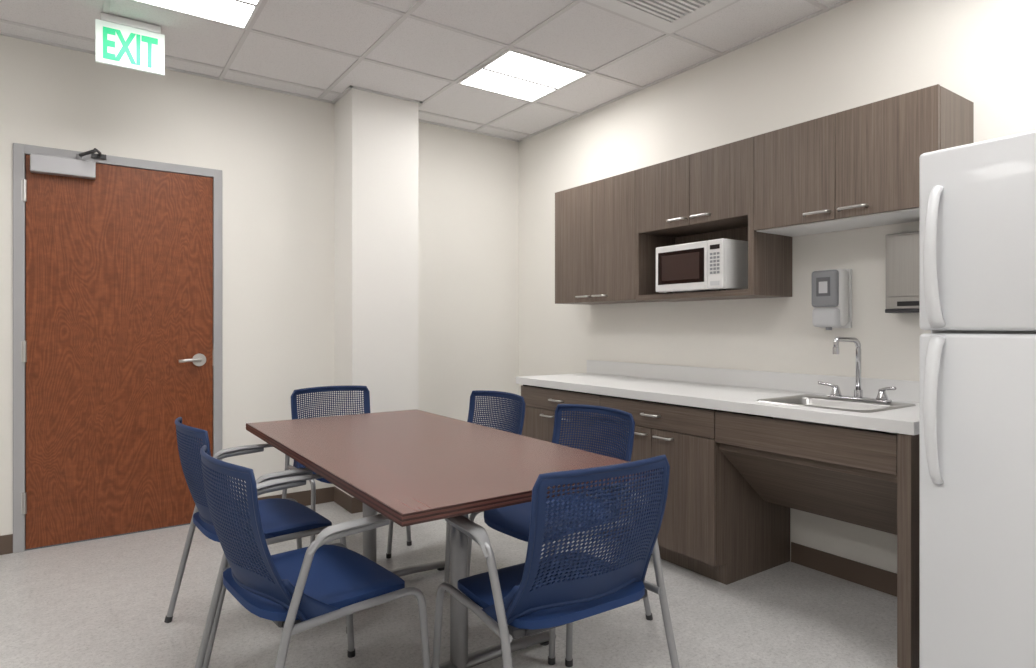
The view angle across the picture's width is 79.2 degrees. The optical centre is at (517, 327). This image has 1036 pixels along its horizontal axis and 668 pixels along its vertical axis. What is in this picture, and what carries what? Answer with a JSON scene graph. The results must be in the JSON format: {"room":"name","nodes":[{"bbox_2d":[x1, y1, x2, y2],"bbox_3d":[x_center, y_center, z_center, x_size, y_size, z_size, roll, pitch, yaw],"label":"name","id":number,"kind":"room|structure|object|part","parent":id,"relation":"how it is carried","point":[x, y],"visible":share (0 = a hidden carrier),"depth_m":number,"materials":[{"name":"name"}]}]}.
{"room":"common room","nodes":[
{"label":"common room","id":0,"kind":"room"},
{"bbox_2d":[0,35,518,535],"bbox_3d":[-1.970,-0.172,3.901,4.733,2.743,0.120,0,0,-35],"label":"wall","id":1,"kind":"structure","parent":0,"point":[274,152],"depth_m":4.09,"materials":[{"name":"paint"}]},
{"bbox_2d":[0,534,12,554],"bbox_3d":[-3.279,1.150,2.909,1.451,0.100,0.008,0,0,-35],"label":"baseboard","id":2,"kind":"structure","parent":1,"relation":"attached to","point":[6,541],"depth_m":3.31,"materials":[{"name":"brown rubber"}]},
{"bbox_2d":[13,143,221,552],"bbox_3d":[-2.247,0.111,3.589,1.019,2.178,0.314,0,0,-35],"label":"door","id":3,"kind":"structure","parent":1,"relation":"in","point":[43,160],"depth_m":3.37,"materials":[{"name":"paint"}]},
{"bbox_2d":[21,493,22,513],"bbox_3d":[-2.642,0.940,3.344,0.022,0.110,0.008,0,0,-35],"label":"hinge leaf","id":4,"kind":"object","parent":3,"relation":"attached to","point":[21,493],"depth_m":3.34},
{"bbox_2d":[21,341,22,361],"bbox_3d":[-2.642,0.130,3.344,0.022,0.110,0.008,0,0,-35],"label":"hinge leaf","id":5,"kind":"object","parent":3,"relation":"attached to","point":[21,341],"depth_m":3.34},
{"bbox_2d":[21,180,22,200],"bbox_3d":[-2.642,-0.730,3.344,0.022,0.110,0.008,0,0,-35],"label":"hinge leaf","id":6,"kind":"object","parent":3,"relation":"attached to","point":[21,180],"depth_m":3.34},
{"bbox_3d":[-2.635,-0.730,3.341,0.018,0.114,0.018,0,0,-35],"label":"hinge","id":7,"kind":"part","parent":3,"relation":"part of","materials":[{"name":"silver metal"}]},
{"bbox_3d":[-2.635,0.130,3.341,0.018,0.114,0.018,0,0,-35],"label":"hinge","id":8,"kind":"part","parent":3,"relation":"part of","materials":[{"name":"silver metal"}]},
{"bbox_3d":[-2.354,-0.951,3.419,0.166,0.020,0.018,0,0,30],"label":"closer arm","id":9,"kind":"part","parent":3,"relation":"part of","materials":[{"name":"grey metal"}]},
{"bbox_2d":[91,153,105,159],"bbox_3d":[-2.363,-0.963,3.526,0.070,0.025,0.016,0,0,-35],"label":"shoe","id":10,"kind":"object","parent":3,"relation":"attached to","point":[93,155],"visible":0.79,"depth_m":3.52,"materials":[{"name":"grey metal"}]},
{"bbox_2d":[23,155,212,548],"bbox_3d":[-2.276,0.134,3.620,0.925,2.117,0.065,0,0,-35],"label":"door leaf","id":11,"kind":"structure","parent":3,"relation":"attached to","point":[119,263],"depth_m":3.58,"materials":[{"name":"brown wood"}]},
{"bbox_3d":[-2.635,0.940,3.341,0.018,0.114,0.018,0,0,-35],"label":"hinge","id":12,"kind":"part","parent":11,"relation":"part of","materials":[{"name":"silver metal"}]},
{"bbox_2d":[193,354,205,365],"bbox_3d":[-1.949,0.200,3.826,0.076,0.076,0.014,0,0,-35],"label":"rose","id":13,"kind":"object","parent":11,"relation":"attached to","point":[202,356],"visible":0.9,"depth_m":3.82,"materials":[{"name":"grey metal"}]},
{"bbox_3d":[-1.970,0.202,3.760,0.126,0.026,0.029,0,0,-35],"label":"lever handle","id":14,"kind":"part","parent":3,"relation":"part of","materials":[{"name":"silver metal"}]},
{"bbox_2d":[258,486,362,513],"bbox_3d":[-1.262,1.150,4.105,1.188,0.100,0.354,0,0,-35],"label":"baseboard","id":15,"kind":"structure","parent":1,"relation":"attached to","point":[323,495],"depth_m":4.19,"materials":[{"name":"brown rubber"}]},
{"bbox_2d":[335,88,417,497],"bbox_3d":[-0.975,-0.172,4.310,0.468,2.743,0.346,0,0,-35],"label":"column","id":16,"kind":"structure","parent":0,"point":[376,135],"depth_m":4.16,"materials":[{"name":"paint"}]},
{"bbox_2d":[0,0,852,141],"bbox_3d":[-0.228,-1.581,1.405,4.733,0.083,5.966,0,0,-35],"label":"ceiling","id":17,"kind":"structure","parent":0,"point":[418,51],"depth_m":3.41,"materials":[{"name":"tile"}]},
{"bbox_2d":[95,12,164,75],"bbox_3d":[-1.950,-1.421,3.151,0.297,0.243,0.040,0,0,-35],"label":"exit sign","id":18,"kind":"object","parent":17,"relation":"hanging from","point":[122,42],"visible":1,"depth_m":3.14,"materials":[{"name":"white plastic"}]},
{"bbox_2d":[131,0,262,29],"bbox_3d":[-1.476,-1.540,2.823,0.586,0.018,0.586,0,0,-35],"label":"ceiling light","id":19,"kind":"object","parent":17,"relation":"in","point":[235,13],"depth_m":3.02,"materials":[{"name":"white plastic"}]},
{"bbox_2d":[457,49,588,102],"bbox_3d":[0.025,-1.540,3.870,0.586,0.018,0.586,0,0,-35],"label":"ceiling light","id":20,"kind":"object","parent":17,"relation":"in","point":[513,73],"depth_m":3.84,"materials":[{"name":"white plastic"}]},
{"bbox_2d":[585,0,736,33],"bbox_3d":[0.723,-1.543,2.870,0.586,0.012,0.586,0,0,-35],"label":"ceiling vent","id":21,"kind":"object","parent":17,"relation":"in","point":[668,16],"visible":1,"depth_m":3.04,"materials":[{"name":"white plastic"}]},
{"bbox_2d":[0,501,897,667],"bbox_3d":[-0.228,1.230,1.405,4.733,0.060,5.966,0,0,-35],"label":"floor","id":22,"kind":"structure","parent":0,"point":[103,602],"depth_m":2.55,"materials":[{"name":"plastic"}]},
{"bbox_2d":[164,417,353,667],"bbox_3d":[-1.038,0.778,2.494,0.572,0.850,0.644,0,0,-39],"label":"chair","id":23,"kind":"object","parent":22,"relation":"on","point":[285,519],"visible":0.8,"depth_m":2.35,"materials":[{"name":"blue plastic"}]},
{"bbox_3d":[-1.280,0.863,2.662,0.387,0.663,0.038,0,0,-41],"label":"leg","id":24,"kind":"part","parent":23,"relation":"part of","materials":[{"name":"grey metal"}]},
{"bbox_3d":[-1.198,0.554,2.744,0.305,0.067,0.054,0,0,-39],"label":"armrest","id":25,"kind":"part","parent":23,"relation":"part of","materials":[{"name":"grey"}]},
{"bbox_3d":[-0.925,0.863,2.222,0.387,0.663,0.042,0,0,-39],"label":"leg","id":26,"kind":"part","parent":23,"relation":"part of","materials":[{"name":"grey metal"}]},
{"bbox_3d":[-1.023,0.778,2.506,0.464,0.073,0.476,0,0,-39],"label":"seat","id":27,"kind":"part","parent":23,"relation":"part of","materials":[{"name":"blue fabric"}]},
{"bbox_3d":[-0.827,0.554,2.285,0.305,0.067,0.054,0,0,-39],"label":"armrest","id":28,"kind":"part","parent":23,"relation":"part of","materials":[{"name":"grey"}]},
{"bbox_3d":[-1.156,0.981,2.729,0.454,0.424,0.038,0,0,-39],"label":"leg","id":29,"kind":"part","parent":23,"relation":"part of","materials":[{"name":"grey metal"}]},
{"bbox_3d":[-0.833,0.981,2.329,0.454,0.424,0.038,0,0,-39],"label":"leg","id":30,"kind":"part","parent":23,"relation":"part of","materials":[{"name":"grey metal"}]},
{"bbox_2d":[195,445,430,667],"bbox_3d":[-0.640,0.778,1.905,0.572,0.850,0.644,0,0,-41],"label":"chair","id":31,"kind":"object","parent":22,"relation":"on","point":[302,589],"visible":1,"depth_m":1.71,"materials":[{"name":"blue plastic"}]},
{"bbox_3d":[-0.888,0.863,2.065,0.387,0.663,0.038,0,0,-43],"label":"leg","id":32,"kind":"part","parent":31,"relation":"part of","materials":[{"name":"grey metal"}]},
{"bbox_3d":[-0.808,0.554,2.150,0.305,0.067,0.054,0,0,-41],"label":"armrest","id":33,"kind":"part","parent":31,"relation":"part of","materials":[{"name":"grey metal"}]},
{"bbox_3d":[-0.766,0.981,2.137,0.454,0.424,0.038,0,0,-41],"label":"leg","id":34,"kind":"part","parent":31,"relation":"part of","materials":[{"name":"grey metal"}]},
{"bbox_3d":[-0.625,0.778,1.918,0.464,0.073,0.476,0,0,-41],"label":"seat","id":35,"kind":"part","parent":31,"relation":"part of","materials":[{"name":"blue"}]},
{"bbox_3d":[-0.517,0.863,1.637,0.387,0.663,0.038,0,0,-39],"label":"leg","id":36,"kind":"part","parent":31,"relation":"part of","materials":[{"name":"grey metal"}]},
{"bbox_3d":[-0.422,0.554,1.704,0.305,0.067,0.054,0,0,-41],"label":"armrest","id":37,"kind":"part","parent":31,"relation":"part of","materials":[{"name":"grey metal"}]},
{"bbox_3d":[-0.429,0.981,1.748,0.454,0.424,0.038,0,0,-41],"label":"leg","id":38,"kind":"part","parent":31,"relation":"part of","materials":[{"name":"grey metal"}]},
{"bbox_2d":[282,385,411,545],"bbox_3d":[-0.972,0.778,3.516,0.644,0.850,0.572,0,0,-35],"label":"chair","id":39,"kind":"object","parent":22,"relation":"on","point":[328,389],"visible":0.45,"depth_m":3.69,"materials":[{"name":"blue plastic"}]},
{"bbox_3d":[-1.251,0.863,3.422,0.038,0.663,0.387,0,0,-33],"label":"leg","id":40,"kind":"part","parent":39,"relation":"part of","materials":[{"name":"grey metal"}]},
{"bbox_3d":[-1.151,0.981,3.323,0.038,0.424,0.454,0,0,-35],"label":"leg","id":41,"kind":"part","parent":39,"relation":"part of","materials":[{"name":"grey metal"}]},
{"bbox_3d":[-0.960,0.778,3.500,0.476,0.073,0.464,0,0,-35],"label":"seat","id":42,"kind":"part","parent":39,"relation":"part of","materials":[{"name":"blue"}]},
{"bbox_3d":[-0.728,0.981,3.618,0.038,0.424,0.454,0,0,-35],"label":"leg","id":43,"kind":"part","parent":39,"relation":"part of","materials":[{"name":"grey metal"}]},
{"bbox_2d":[246,409,650,667],"bbox_3d":[-0.417,0.825,2.464,0.875,0.750,1.740,0,0,-35],"label":"conference table","id":44,"kind":"object","parent":22,"relation":"on","point":[409,467],"visible":0.77,"depth_m":2.15,"materials":[{"name":"brown wood"}]},
{"bbox_3d":[-0.685,0.830,2.887,0.062,0.680,0.062,0,0,-35],"label":"post","id":45,"kind":"part","parent":44,"relation":"part of","materials":[{"name":"grey metal"}]},
{"bbox_3d":[-0.204,0.830,2.162,0.062,0.680,0.062,0,0,-35],"label":"post","id":46,"kind":"part","parent":44,"relation":"part of","materials":[{"name":"grey metal"}]},
{"bbox_2d":[386,390,524,590],"bbox_3d":[-0.294,0.778,3.235,0.572,0.850,0.644,0,0,-41],"label":"chair","id":47,"kind":"object","parent":22,"relation":"on","point":[517,420],"visible":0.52,"depth_m":3.38,"materials":[{"name":"blue plastic"}]},
{"bbox_3d":[-0.505,0.981,3.393,0.454,0.424,0.038,0,0,-41],"label":"leg","id":48,"kind":"part","parent":47,"relation":"part of","materials":[{"name":"grey metal"}]},
{"bbox_3d":[-0.168,0.981,3.003,0.454,0.424,0.038,0,0,-41],"label":"leg","id":49,"kind":"part","parent":47,"relation":"part of","materials":[{"name":"grey metal"}]},
{"bbox_2d":[432,455,679,667],"bbox_3d":[0.106,0.778,1.848,0.644,0.850,0.572,0,0,-33],"label":"chair","id":50,"kind":"object","parent":22,"relation":"on","point":[537,595],"visible":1,"depth_m":1.63,"materials":[{"name":"blue plastic"}]},
{"bbox_3d":[-0.160,0.554,1.716,0.054,0.067,0.305,0,0,-33],"label":"armrest","id":51,"kind":"part","parent":50,"relation":"part of","materials":[{"name":"grey metal"}]},
{"bbox_3d":[-0.140,0.981,1.756,0.038,0.424,0.454,0,0,-33],"label":"leg","id":52,"kind":"part","parent":50,"relation":"part of","materials":[{"name":"grey metal"}]},
{"bbox_3d":[-0.086,0.863,1.625,0.038,0.663,0.387,0,0,-35],"label":"leg","id":53,"kind":"part","parent":50,"relation":"part of","materials":[{"name":"grey metal"}]},
{"bbox_3d":[0.095,0.778,1.865,0.476,0.073,0.464,0,0,-33],"label":"seat","id":54,"kind":"part","parent":50,"relation":"part of","materials":[{"name":"blue fabric"}]},
{"bbox_3d":[0.292,0.981,2.035,0.038,0.424,0.454,0,0,-33],"label":"leg","id":55,"kind":"part","parent":50,"relation":"part of","materials":[{"name":"grey metal"}]},
{"bbox_3d":[0.336,0.554,2.037,0.054,0.067,0.305,0,0,-33],"label":"armrest","id":56,"kind":"part","parent":50,"relation":"part of","materials":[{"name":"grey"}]},
{"bbox_3d":[0.389,0.863,1.933,0.038,0.663,0.387,0,0,-31],"label":"leg","id":57,"kind":"part","parent":50,"relation":"part of","materials":[{"name":"grey metal"}]},
{"bbox_2d":[468,404,652,664],"bbox_3d":[0.152,0.778,2.613,0.572,0.850,0.644,0,0,-41],"label":"chair","id":58,"kind":"object","parent":22,"relation":"on","point":[513,520],"visible":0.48,"depth_m":2.66,"materials":[{"name":"blue plastic"}]},
{"bbox_3d":[-0.059,0.981,2.771,0.454,0.424,0.038,0,0,-41],"label":"leg","id":59,"kind":"part","parent":58,"relation":"part of","materials":[{"name":"grey metal"}]},
{"bbox_3d":[0.137,0.778,2.600,0.464,0.073,0.476,0,0,-41],"label":"seat","id":60,"kind":"part","parent":58,"relation":"part of","materials":[{"name":"blue fabric"}]},
{"bbox_3d":[0.278,0.981,2.382,0.454,0.424,0.038,0,0,-41],"label":"leg","id":61,"kind":"part","parent":58,"relation":"part of","materials":[{"name":"grey metal"}]},
{"bbox_3d":[0.400,0.863,2.453,0.387,0.663,0.038,0,0,-43],"label":"leg","id":62,"kind":"part","parent":58,"relation":"part of","materials":[{"name":"grey metal"}]},
{"bbox_2d":[521,385,611,538],"bbox_3d":[0.473,0.787,3.970,0.643,0.825,0.769,0,0,-35],"label":"base cabinet","id":63,"kind":"object","parent":22,"relation":"on","point":[541,403],"visible":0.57,"depth_m":3.88,"materials":[{"name":"laminate"}]},
{"bbox_3d":[0.135,0.805,3.968,0.017,0.579,0.382,0,0,-35],"label":"door","id":64,"kind":"part","parent":63,"relation":"part of","materials":[{"name":"laminate"}]},
{"bbox_3d":[0.224,0.445,3.796,0.035,0.011,0.127,0,0,-35],"label":"pull drawer","id":65,"kind":"part","parent":63,"relation":"part of","materials":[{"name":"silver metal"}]},
{"bbox_3d":[0.244,0.449,3.810,0.017,0.127,0.766,0,0,-35],"label":"drawer","id":66,"kind":"part","parent":63,"relation":"part of","materials":[{"name":"laminate"}]},
{"bbox_3d":[0.354,0.805,3.652,0.017,0.579,0.382,0,0,-35],"label":"door","id":67,"kind":"part","parent":63,"relation":"part of","materials":[{"name":"laminate"}]},
{"bbox_2d":[600,395,789,584],"bbox_3d":[0.913,0.787,3.339,0.643,0.825,0.767,0,0,-35],"label":"base cabinet","id":68,"kind":"object","parent":22,"relation":"on","point":[715,526],"visible":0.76,"depth_m":3.00,"materials":[{"name":"laminate"}]},
{"bbox_3d":[0.575,0.805,3.337,0.017,0.579,0.380,0,0,-35],"label":"door","id":69,"kind":"part","parent":68,"relation":"part of","materials":[{"name":"laminate"}]},
{"bbox_3d":[0.616,0.548,3.235,0.035,0.011,0.127,0,0,-35],"label":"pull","id":70,"kind":"part","parent":68,"relation":"part of","materials":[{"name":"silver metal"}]},
{"bbox_3d":[0.664,0.445,3.165,0.035,0.011,0.127,0,0,-35],"label":"pull drawer","id":71,"kind":"part","parent":68,"relation":"part of","materials":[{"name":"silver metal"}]},
{"bbox_3d":[0.684,0.449,3.179,0.017,0.127,0.764,0,0,-35],"label":"drawer","id":72,"kind":"part","parent":68,"relation":"part of","materials":[{"name":"laminate"}]},
{"bbox_3d":[0.713,0.548,3.095,0.035,0.011,0.127,0,0,-35],"label":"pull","id":73,"kind":"part","parent":68,"relation":"part of","materials":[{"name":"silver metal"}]},
{"bbox_3d":[0.794,0.805,3.022,0.017,0.579,0.380,0,0,-35],"label":"door","id":74,"kind":"part","parent":68,"relation":"part of","materials":[{"name":"laminate"}]},
{"bbox_2d":[715,411,918,667],"bbox_3d":[1.378,0.787,2.686,0.614,0.825,0.829,0,0,-35],"label":"base cabinet","id":75,"kind":"object","parent":22,"relation":"on","point":[869,479],"visible":0.71,"depth_m":2.47,"materials":[{"name":"laminate"}]},
{"bbox_2d":[516,360,918,434],"bbox_3d":[0.934,0.304,3.319,0.633,0.138,2.405,0,0,-35],"label":"countertop","id":76,"kind":"structure","parent":75,"relation":"on","point":[732,390],"depth_m":3.13,"materials":[{"name":"white laminate"}]},
{"bbox_2d":[757,394,915,433],"bbox_3d":[1.357,0.392,2.687,0.420,0.141,0.485,0,0,-35],"label":"sink","id":77,"kind":"object","parent":76,"relation":"in","point":[807,400],"visible":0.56,"depth_m":2.72,"materials":[{"name":"silver metal"}]},
{"bbox_2d":[818,337,895,402],"bbox_3d":[1.446,0.181,2.722,0.189,0.280,0.338,0,0,-35],"label":"faucet","id":78,"kind":"object","parent":76,"relation":"on","point":[882,397],"visible":1,"depth_m":2.75,"materials":[{"name":"silver metal"}]},
{"bbox_3d":[1.412,0.263,2.856,0.079,0.030,0.020,0,0,32],"label":"lever","id":79,"kind":"part","parent":78,"relation":"part of","materials":[{"name":"silver metal"}]},
{"bbox_3d":[1.435,0.166,2.727,0.173,0.250,0.022,0,0,-27],"label":"gooseneck spout","id":80,"kind":"part","parent":78,"relation":"part of","materials":[{"name":"silver metal"}]},
{"bbox_3d":[1.502,0.294,2.761,0.034,0.035,0.034,0,0,-35],"label":"spout","id":81,"kind":"part","parent":78,"relation":"part of","materials":[{"name":"silver metal"}]},
{"bbox_3d":[1.502,0.316,2.761,0.052,0.012,0.260,0,0,-35],"label":"deck plate","id":82,"kind":"part","parent":78,"relation":"part of","materials":[{"name":"silver metal"}]},
{"bbox_3d":[1.560,0.263,2.644,0.020,0.030,0.079,0,0,-12],"label":"lever","id":83,"kind":"part","parent":78,"relation":"part of","materials":[{"name":"silver metal"}]},
{"bbox_3d":[1.382,0.688,2.717,0.572,0.335,0.783,0,0,-35],"label":"sloped panel","id":84,"kind":"part","parent":75,"relation":"part of","materials":[{"name":"laminate"}]},
{"bbox_3d":[1.602,0.787,2.364,0.613,0.825,0.045,0,0,-35],"label":"panel","id":85,"kind":"part","parent":75,"relation":"part of","materials":[{"name":"laminate"}]},
{"bbox_2d":[919,130,1035,667],"bbox_3d":[1.780,0.312,1.898,0.815,1.775,0.747,0,0,-35],"label":"refrigerator","id":86,"kind":"object","parent":22,"relation":"on","point":[977,201],"visible":1,"depth_m":1.87,"materials":[{"name":"white metal"}]},
{"bbox_3d":[1.293,0.259,1.945,0.070,0.466,0.041,0,0,-27],"label":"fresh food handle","id":87,"kind":"part","parent":86,"relation":"part of","materials":[{"name":"white plastic"}]},
{"bbox_3d":[1.524,0.573,1.720,0.068,1.105,0.747,0,0,-35],"label":"fresh food door","id":88,"kind":"part","parent":86,"relation":"part of","materials":[{"name":"white metal"}]},
{"bbox_2d":[919,130,1035,330],"bbox_3d":[1.499,-0.274,1.702,0.130,0.567,0.747,0,0,-35],"label":"freezer","id":89,"kind":"object","parent":86,"relation":"in","point":[977,201],"depth_m":1.87,"materials":[{"name":"white metal"}]},
{"bbox_2d":[519,0,1035,573],"bbox_3d":[1.727,-0.172,2.842,0.120,2.743,6.086,0,0,-35],"label":"wall","id":90,"kind":"structure","parent":0,"point":[855,53],"depth_m":3.21,"materials":[{"name":"paint"}]},
{"bbox_2d":[555,170,662,304],"bbox_3d":[0.590,-0.539,4.048,0.362,0.758,0.764,0,0,-35],"label":"upper cabinet","id":91,"kind":"object","parent":90,"relation":"attached to","point":[595,222],"visible":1,"depth_m":3.92,"materials":[{"name":"laminate"}]},
{"bbox_3d":[0.367,-0.539,4.126,0.017,0.758,0.380,0,0,-35],"label":"door","id":92,"kind":"part","parent":91,"relation":"part of","materials":[{"name":"laminate"}]},
{"bbox_3d":[0.501,-0.195,3.891,0.035,0.011,0.127,0,0,-35],"label":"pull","id":93,"kind":"part","parent":91,"relation":"part of","materials":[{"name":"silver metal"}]},
{"bbox_3d":[0.586,-0.539,3.812,0.017,0.758,0.380,0,0,-35],"label":"door","id":94,"kind":"part","parent":91,"relation":"part of","materials":[{"name":"laminate"}]},
{"bbox_2d":[636,137,791,301],"bbox_3d":[1.032,-0.536,3.414,0.362,0.763,0.778,0,0,-35],"label":"upper cabinet","id":95,"kind":"object","parent":90,"relation":"attached to","point":[705,195],"visible":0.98,"depth_m":3.28,"materials":[{"name":"laminate"}]},
{"bbox_3d":[0.807,-0.732,3.495,0.017,0.373,0.387,0,0,-35],"label":"door","id":96,"kind":"part","parent":95,"relation":"part of","materials":[{"name":"laminate"}]},
{"bbox_3d":[0.853,-0.580,3.385,0.035,0.011,0.127,0,0,-35],"label":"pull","id":97,"kind":"part","parent":95,"relation":"part of","materials":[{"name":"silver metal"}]},
{"bbox_3d":[0.943,-0.580,3.257,0.035,0.011,0.127,0,0,-35],"label":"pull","id":98,"kind":"part","parent":95,"relation":"part of","materials":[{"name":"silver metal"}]},
{"bbox_2d":[656,238,747,293],"bbox_3d":[1.053,-0.319,3.363,0.332,0.266,0.539,0,0,-35],"label":"microwave oven","id":99,"kind":"object","parent":95,"relation":"on","point":[721,264],"visible":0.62,"depth_m":3.23,"materials":[{"name":"white plastic"}]},
{"bbox_3d":[0.875,-0.320,3.353,0.022,0.249,0.352,0,0,-35],"label":"door","id":100,"kind":"part","parent":99,"relation":"part of","materials":[{"name":"white plastic"}]},
{"bbox_3d":[1.004,-0.320,3.167,0.022,0.249,0.096,0,0,-35],"label":"control panel","id":101,"kind":"part","parent":99,"relation":"part of","materials":[{"name":"white plastic"}]},
{"bbox_2d":[638,289,775,301],"bbox_3d":[1.038,-0.170,3.426,0.316,0.030,0.728,0,0,-35],"label":"shelf","id":102,"kind":"object","parent":95,"relation":"attached to","point":[741,293],"depth_m":3.35,"materials":[{"name":"laminate"}]},
{"bbox_3d":[1.030,-0.732,3.175,0.017,0.373,0.387,0,0,-35],"label":"door","id":103,"kind":"part","parent":95,"relation":"part of","materials":[{"name":"laminate"}]},
{"bbox_2d":[587,360,918,402],"bbox_3d":[1.186,0.281,3.494,0.018,0.092,2.405,0,0,-35],"label":"backsplash","id":104,"kind":"structure","parent":90,"relation":"attached to","point":[906,391],"depth_m":3.32,"materials":[{"name":"white laminate"}]},
{"bbox_2d":[812,268,851,329],"bbox_3d":[1.487,-0.131,2.980,0.114,0.289,0.150,0,0,-35],"label":"soap dispenser","id":105,"kind":"object","parent":90,"relation":"attached to","point":[831,288],"visible":1,"depth_m":2.94,"materials":[{"name":"white plastic"}]},
{"bbox_3d":[1.439,-0.188,2.951,0.002,0.055,0.042,0,0,-35],"label":"sight panel","id":106,"kind":"part","parent":105,"relation":"part of","materials":[{"name":"white plastic"}]},
{"bbox_2d":[791,542,896,596],"bbox_3d":[2.408,1.150,1.756,0.008,0.100,3.525,0,0,-35],"label":"baseboard","id":107,"kind":"structure","parent":90,"relation":"attached to","point":[866,575],"depth_m":2.97,"materials":[{"name":"brown rubber"}]},
{"bbox_2d":[754,84,973,236],"bbox_3d":[1.482,-0.690,2.770,0.362,0.457,0.791,0,0,-35],"label":"upper cabinet","id":108,"kind":"object","parent":90,"relation":"attached to","point":[858,167],"visible":0.95,"depth_m":2.63,"materials":[{"name":"laminate"}]},
{"bbox_3d":[1.255,-0.692,2.853,0.017,0.453,0.393,0,0,-35],"label":"door","id":109,"kind":"part","parent":108,"relation":"part of","materials":[{"name":"laminate"}]},
{"bbox_3d":[1.303,-0.500,2.740,0.035,0.011,0.127,0,0,-35],"label":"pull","id":110,"kind":"part","parent":108,"relation":"part of","materials":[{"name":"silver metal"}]},
{"bbox_3d":[1.392,-0.500,2.612,0.035,0.011,0.127,0,0,-35],"label":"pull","id":111,"kind":"part","parent":108,"relation":"part of","materials":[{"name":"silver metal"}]},
{"bbox_3d":[1.481,-0.692,2.528,0.017,0.453,0.393,0,0,-35],"label":"door","id":112,"kind":"part","parent":108,"relation":"part of","materials":[{"name":"laminate"}]},
{"bbox_2d":[885,231,918,312],"bbox_3d":[1.723,-0.234,2.647,0.106,0.343,0.281,0,0,-35],"label":"paper towel dispenser","id":113,"kind":"object","parent":90,"relation":"attached to","point":[902,249],"visible":0.43,"depth_m":2.67,"materials":[{"name":"silver metal"}]}
]}

